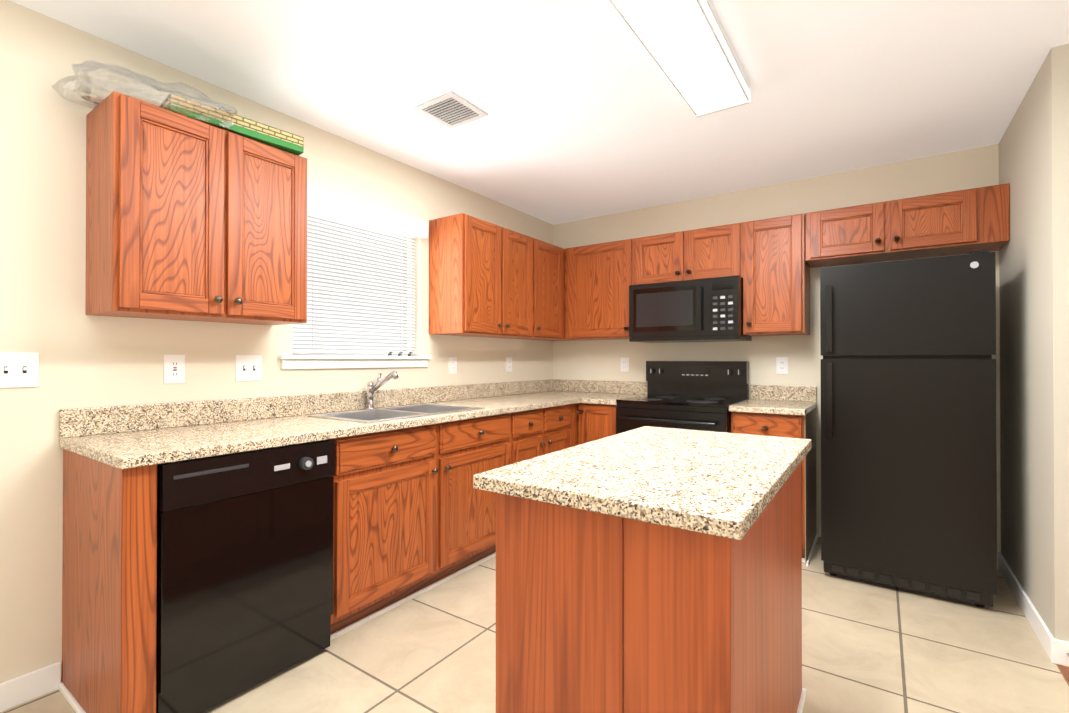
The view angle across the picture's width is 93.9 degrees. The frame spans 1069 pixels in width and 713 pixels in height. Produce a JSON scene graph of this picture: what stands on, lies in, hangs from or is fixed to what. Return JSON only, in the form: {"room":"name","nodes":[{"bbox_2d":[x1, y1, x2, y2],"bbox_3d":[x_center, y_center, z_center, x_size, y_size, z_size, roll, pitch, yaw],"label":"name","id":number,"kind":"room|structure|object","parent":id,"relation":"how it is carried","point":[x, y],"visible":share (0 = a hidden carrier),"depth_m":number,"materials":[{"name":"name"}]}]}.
{"room":"kitchen","nodes":[
{"label":"kitchen","id":0,"kind":"room"},
{"bbox_2d":[0,0,552,682],"bbox_3d":[-1.506,-0.008,2.309,0.140,2.450,5.980,0,0,35],"label":"wall","id":1,"kind":"structure","parent":0,"point":[96,360],"depth_m":1.87,"materials":[{"name":"beige paint"}]},
{"bbox_2d":[0,352,38,387],"bbox_3d":[-1.806,0.047,1.738,0.016,0.122,0.118,0,0,35],"label":"switch plate","id":2,"kind":"object","parent":1,"relation":"attached to","point":[19,369],"visible":1,"depth_m":1.75,"materials":[{"name":"white plastic"}]},
{"bbox_2d":[0,662,60,711],"bbox_3d":[-2.441,1.161,0.816,0.013,0.095,2.472,0,0,35],"label":"baseboard","id":3,"kind":"structure","parent":1,"relation":"attached to","point":[19,690],"depth_m":1.76,"materials":[{"name":"white wood"}]},
{"bbox_2d":[58,682,85,712],"bbox_3d":[-1.474,1.202,1.657,0.619,0.022,0.030,0,0,35],"label":"baseboard","id":4,"kind":"structure","parent":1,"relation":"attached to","point":[70,699],"depth_m":1.75,"materials":[{"name":"white wood"}]},
{"bbox_2d":[164,355,184,383],"bbox_3d":[-1.537,0.053,2.133,0.010,0.122,0.076,0,0,35],"label":"outlet","id":5,"kind":"object","parent":1,"relation":"attached to","point":[174,368],"visible":1,"depth_m":2.13,"materials":[{"name":"white plastic"}]},
{"bbox_2d":[85,91,306,324],"bbox_3d":[-1.358,-0.537,2.089,0.353,0.762,0.711,0,0,35],"label":"upper cabinet","id":6,"kind":"object","parent":1,"relation":"attached to","point":[189,219],"visible":1,"depth_m":1.91,"materials":[{"name":"brown wood"}]},
{"bbox_2d":[52,60,303,155],"bbox_3d":[-1.391,-1.001,2.024,0.326,0.161,0.805,0,0,41],"label":"box","id":7,"kind":"object","parent":6,"relation":"on","point":[191,106],"visible":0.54,"depth_m":1.91,"materials":[{"name":"plastic"}]},
{"bbox_2d":[236,355,261,380],"bbox_3d":[-1.360,0.055,2.382,0.016,0.122,0.118,0,0,35],"label":"switch plate","id":8,"kind":"object","parent":1,"relation":"attached to","point":[248,367],"visible":1,"depth_m":2.38,"materials":[{"name":"white plastic"}]},
{"bbox_2d":[292,208,411,355],"bbox_3d":[-1.084,-0.424,2.983,0.060,0.880,0.865,0,0,35],"label":"window","id":9,"kind":"structure","parent":1,"relation":"in","point":[346,354],"depth_m":3.00,"materials":[{"name":"white"}]},
{"bbox_2d":[292,209,415,353],"bbox_3d":[-1.026,-0.441,2.943,0.050,0.840,0.841,0,0,35],"label":"window blinds","id":10,"kind":"object","parent":9,"relation":"attached to","point":[366,345],"visible":0.65,"depth_m":2.92,"materials":[{"name":"grey plastic"}]},
{"bbox_2d":[388,352,412,355],"bbox_3d":[-0.856,-0.017,3.178,0.021,0.026,0.192,0,0,35],"label":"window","id":11,"kind":"structure","parent":9,"relation":"attached to","point":[399,353],"depth_m":3.17,"materials":[{"name":"grey"}]},
{"bbox_2d":[278,355,431,368],"bbox_3d":[-1.012,0.032,2.930,0.106,0.072,1.015,0,0,35],"label":"window sill","id":12,"kind":"structure","parent":1,"relation":"attached to","point":[313,361],"depth_m":2.81,"materials":[{"name":"white"}]},
{"bbox_2d":[307,185,427,238],"bbox_3d":[-0.976,-0.832,2.913,0.050,0.105,0.910,0,0,35],"label":"window valance","id":13,"kind":"object","parent":1,"relation":"attached to","point":[324,201],"visible":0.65,"depth_m":2.87,"materials":[{"name":"white"}]},
{"bbox_2d":[449,357,456,373],"bbox_3d":[-0.575,0.064,3.524,0.009,0.118,0.074,0,0,35],"label":"electrical outlet","id":14,"kind":"object","parent":1,"relation":"attached to","point":[452,365],"visible":1,"depth_m":3.52,"materials":[{"name":"white plastic"}]},
{"bbox_2d":[429,213,540,339],"bbox_3d":[-0.336,-0.529,3.594,0.322,0.762,0.841,0,0,35],"label":"upper cabinet","id":15,"kind":"object","parent":1,"relation":"attached to","point":[488,279],"depth_m":3.33,"materials":[{"name":"brown wood"}]},
{"bbox_2d":[506,357,511,371],"bbox_3d":[-0.205,0.067,4.059,0.009,0.118,0.074,0,0,35],"label":"electrical outlet","id":16,"kind":"object","parent":1,"relation":"attached to","point":[508,364],"visible":1,"depth_m":4.05,"materials":[{"name":"white plastic"}]},
{"bbox_2d":[541,241,564,340],"bbox_3d":[-0.035,-0.526,4.030,0.322,0.762,0.503,0,0,35],"label":"upper cabinet","id":17,"kind":"object","parent":1,"relation":"attached to","point":[552,256],"depth_m":4.02,"materials":[{"name":"brown wood"}]},
{"bbox_2d":[0,537,1068,712],"bbox_3d":[-0.029,1.261,1.194,3.950,0.100,6.240,0,0,35],"label":"floor","id":18,"kind":"structure","parent":0,"point":[870,647],"depth_m":2.00,"materials":[{"name":"beige tile"}]},
{"bbox_2d":[156,439,334,712],"bbox_3d":[-1.221,0.777,1.962,0.618,0.875,0.606,0,0,35],"label":"dishwasher","id":19,"kind":"object","parent":18,"relation":"on","point":[244,571],"visible":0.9,"depth_m":1.75,"materials":[{"name":"black plastic"}]},
{"bbox_2d":[330,552,495,640],"bbox_3d":[-0.320,1.210,2.941,0.013,0.022,2.020,0,0,35],"label":"baseboard","id":20,"kind":"structure","parent":18,"relation":"on","point":[354,625],"depth_m":2.47,"materials":[{"name":"white wood"}]},
{"bbox_2d":[430,404,573,555],"bbox_3d":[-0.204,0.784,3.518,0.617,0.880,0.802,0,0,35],"label":"base cabinet","id":21,"kind":"object","parent":18,"relation":"on","point":[462,516],"depth_m":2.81,"materials":[{"name":"brown wood"}]},
{"bbox_2d":[59,379,582,468],"bbox_3d":[-0.515,0.271,3.033,0.660,0.140,3.375,0,0,35],"label":"countertop","id":22,"kind":"structure","parent":21,"relation":"on","point":[128,436],"depth_m":2.16,"materials":[{"name":"stone"}]},
{"bbox_2d":[365,371,398,409],"bbox_3d":[-0.847,0.192,2.845,0.268,0.226,0.113,0,0,35],"label":"faucet","id":23,"kind":"object","parent":22,"relation":"on","point":[372,388],"visible":0.98,"depth_m":2.86,"materials":[{"name":"silver metal"}]},
{"bbox_2d":[307,404,483,422],"bbox_3d":[-0.724,0.393,2.726,0.480,0.190,0.810,0,0,35],"label":"sink","id":24,"kind":"object","parent":22,"relation":"in","point":[385,414],"visible":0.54,"depth_m":2.77,"materials":[{"name":"silver metal"}]},
{"bbox_2d":[574,403,577,445],"bbox_3d":[0.205,0.787,4.110,0.617,0.880,0.780,0,0,35],"label":"base cabinet","id":25,"kind":"object","parent":18,"relation":"on","point":[575,405],"depth_m":3.75,"materials":[{"name":"brown wood"}]},
{"bbox_2d":[577,403,616,444],"bbox_3d":[0.632,0.786,3.913,0.338,0.880,0.617,0,0,35],"label":"base cabinet","id":26,"kind":"object","parent":18,"relation":"on","point":[596,421],"depth_m":3.68,"materials":[{"name":"brown wood"}]},
{"bbox_2d":[579,380,646,404],"bbox_3d":[0.640,0.276,3.875,0.283,0.140,0.675,0,0,35],"label":"countertop","id":27,"kind":"structure","parent":26,"relation":"on","point":[590,391],"depth_m":4.15,"materials":[{"name":"stone"}]},
{"bbox_2d":[496,463,805,712],"bbox_3d":[0.411,0.773,1.538,0.636,0.880,1.063,0,0,35],"label":"kitchen island","id":28,"kind":"object","parent":18,"relation":"on","point":[596,612],"visible":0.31,"depth_m":1.11,"materials":[{"name":"brown wood"}]},
{"bbox_2d":[473,426,811,539],"bbox_3d":[0.424,0.315,1.528,0.636,0.035,1.115,0,0,35],"label":"island countertop","id":29,"kind":"structure","parent":28,"relation":"on","point":[725,484],"depth_m":1.23,"materials":[{"name":"stone"}]},
{"bbox_2d":[616,361,748,433],"bbox_3d":[1.046,0.629,3.541,0.756,1.190,0.703,0,0,35],"label":"range","id":30,"kind":"object","parent":18,"relation":"on","point":[698,395],"visible":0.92,"depth_m":3.57,"materials":[{"name":"black metal"}]},
{"bbox_2d":[731,408,816,565],"bbox_3d":[1.572,0.782,3.262,0.416,0.880,0.617,0,0,35],"label":"base cabinet","id":31,"kind":"object","parent":18,"relation":"on","point":[778,425],"depth_m":3.02,"materials":[{"name":"brown wood"}]},
{"bbox_2d":[729,385,816,415],"bbox_3d":[1.564,0.272,3.252,0.421,0.140,0.648,0,0,35],"label":"countertop","id":32,"kind":"structure","parent":31,"relation":"on","point":[768,399],"depth_m":3.40,"materials":[{"name":"stone"}]},
{"bbox_2d":[820,250,996,606],"bbox_3d":[2.051,0.359,2.807,0.717,1.722,0.730,0,0,35],"label":"fridge","id":33,"kind":"object","parent":18,"relation":"on","point":[908,438],"visible":1,"depth_m":2.52,"materials":[{"name":"black metal"}]},
{"bbox_2d":[9,0,1068,224],"bbox_3d":[0.424,-1.291,0.896,5.050,0.100,6.240,0,0,35],"label":"ceiling","id":34,"kind":"structure","parent":0,"point":[584,106],"depth_m":2.23,"materials":[{"name":"white paint"}]},
{"bbox_2d":[413,91,487,128],"bbox_3d":[-0.417,-1.228,2.502,0.260,0.008,0.265,0,0,35],"label":"ceiling vent","id":35,"kind":"object","parent":34,"relation":"in","point":[451,110],"visible":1,"depth_m":2.49,"materials":[{"name":"grey metal"}]},
{"bbox_2d":[609,0,750,117],"bbox_3d":[0.532,-1.192,1.830,0.245,0.088,1.220,0,0,35],"label":"light fixture","id":36,"kind":"object","parent":34,"relation":"attached to","point":[687,45],"visible":1,"depth_m":1.88,"materials":[{"name":"white plastic"}]},
{"bbox_2d":[553,144,1000,551],"bbox_3d":[1.755,-0.001,3.604,3.750,2.450,0.140,0,0,35],"label":"wall","id":37,"kind":"structure","parent":0,"point":[972,168],"depth_m":3.56,"materials":[{"name":"beige paint"}]},
{"bbox_2d":[565,239,632,339],"bbox_3d":[0.590,-0.526,4.129,0.620,0.762,0.322,0,0,35],"label":"upper cabinet","id":38,"kind":"object","parent":37,"relation":"attached to","point":[598,277],"depth_m":4.00,"materials":[{"name":"brown wood"}]},
{"bbox_2d":[620,358,628,371],"bbox_3d":[0.758,0.068,4.202,0.074,0.118,0.009,0,0,35],"label":"electrical outlet","id":39,"kind":"object","parent":37,"relation":"attached to","point":[624,364],"visible":1,"depth_m":4.20,"materials":[{"name":"white plastic"}]},
{"bbox_2d":[633,222,744,284],"bbox_3d":[1.170,-0.722,3.729,0.790,0.374,0.322,0,0,35],"label":"upper cabinet","id":40,"kind":"object","parent":37,"relation":"attached to","point":[717,251],"depth_m":3.57,"materials":[{"name":"brown wood"}]},
{"bbox_2d":[629,276,751,342],"bbox_3d":[1.134,-0.322,3.675,0.778,0.420,0.448,0,0,35],"label":"microwave","id":41,"kind":"object","parent":40,"relation":"attached to","point":[705,310],"visible":1,"depth_m":3.50,"materials":[{"name":"black plastic"}]},
{"bbox_2d":[741,213,809,335],"bbox_3d":[1.647,-0.530,3.398,0.370,0.762,0.322,0,0,35],"label":"upper cabinet","id":42,"kind":"object","parent":37,"relation":"attached to","point":[765,259],"depth_m":3.27,"materials":[{"name":"brown wood"}]},
{"bbox_2d":[776,357,787,373],"bbox_3d":[1.745,0.064,3.519,0.074,0.118,0.009,0,0,35],"label":"electrical outlet","id":43,"kind":"object","parent":37,"relation":"attached to","point":[781,365],"visible":1,"depth_m":3.52,"materials":[{"name":"white plastic"}]},
{"bbox_2d":[803,534,817,565],"bbox_3d":[1.749,1.211,3.142,0.015,0.022,0.587,0,0,35],"label":"baseboard","id":44,"kind":"structure","parent":37,"relation":"attached to","point":[816,538],"depth_m":3.08,"materials":[{"name":"white"}]},
{"bbox_2d":[805,183,1009,267],"bbox_3d":[2.174,-0.761,2.991,0.952,0.304,0.394,0,0,35],"label":"upper cabinet","id":45,"kind":"object","parent":37,"relation":"attached to","point":[966,221],"visible":1,"depth_m":2.87,"materials":[{"name":"brown wood"}]},
{"bbox_2d":[999,43,1068,641],"bbox_3d":[2.662,-0.009,2.235,0.700,2.450,1.080,0,0,35],"label":"wall","id":46,"kind":"structure","parent":0,"point":[1034,321],"depth_m":2.17,"materials":[{"name":"beige paint"}]},
{"bbox_2d":[997,552,1063,665],"bbox_3d":[2.368,1.170,2.424,0.026,0.095,1.093,0,0,35],"label":"baseboard","id":47,"kind":"structure","parent":46,"relation":"attached to","point":[1054,648],"depth_m":2.22,"materials":[{"name":"white wood"}]},
{"bbox_2d":[1056,664,1068,685],"bbox_3d":[1.396,1.251,-0.569,1.800,0.100,4.960,0,0,35],"label":"floor","id":48,"kind":"structure","parent":0,"point":[1064,670],"depth_m":1.93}
]}

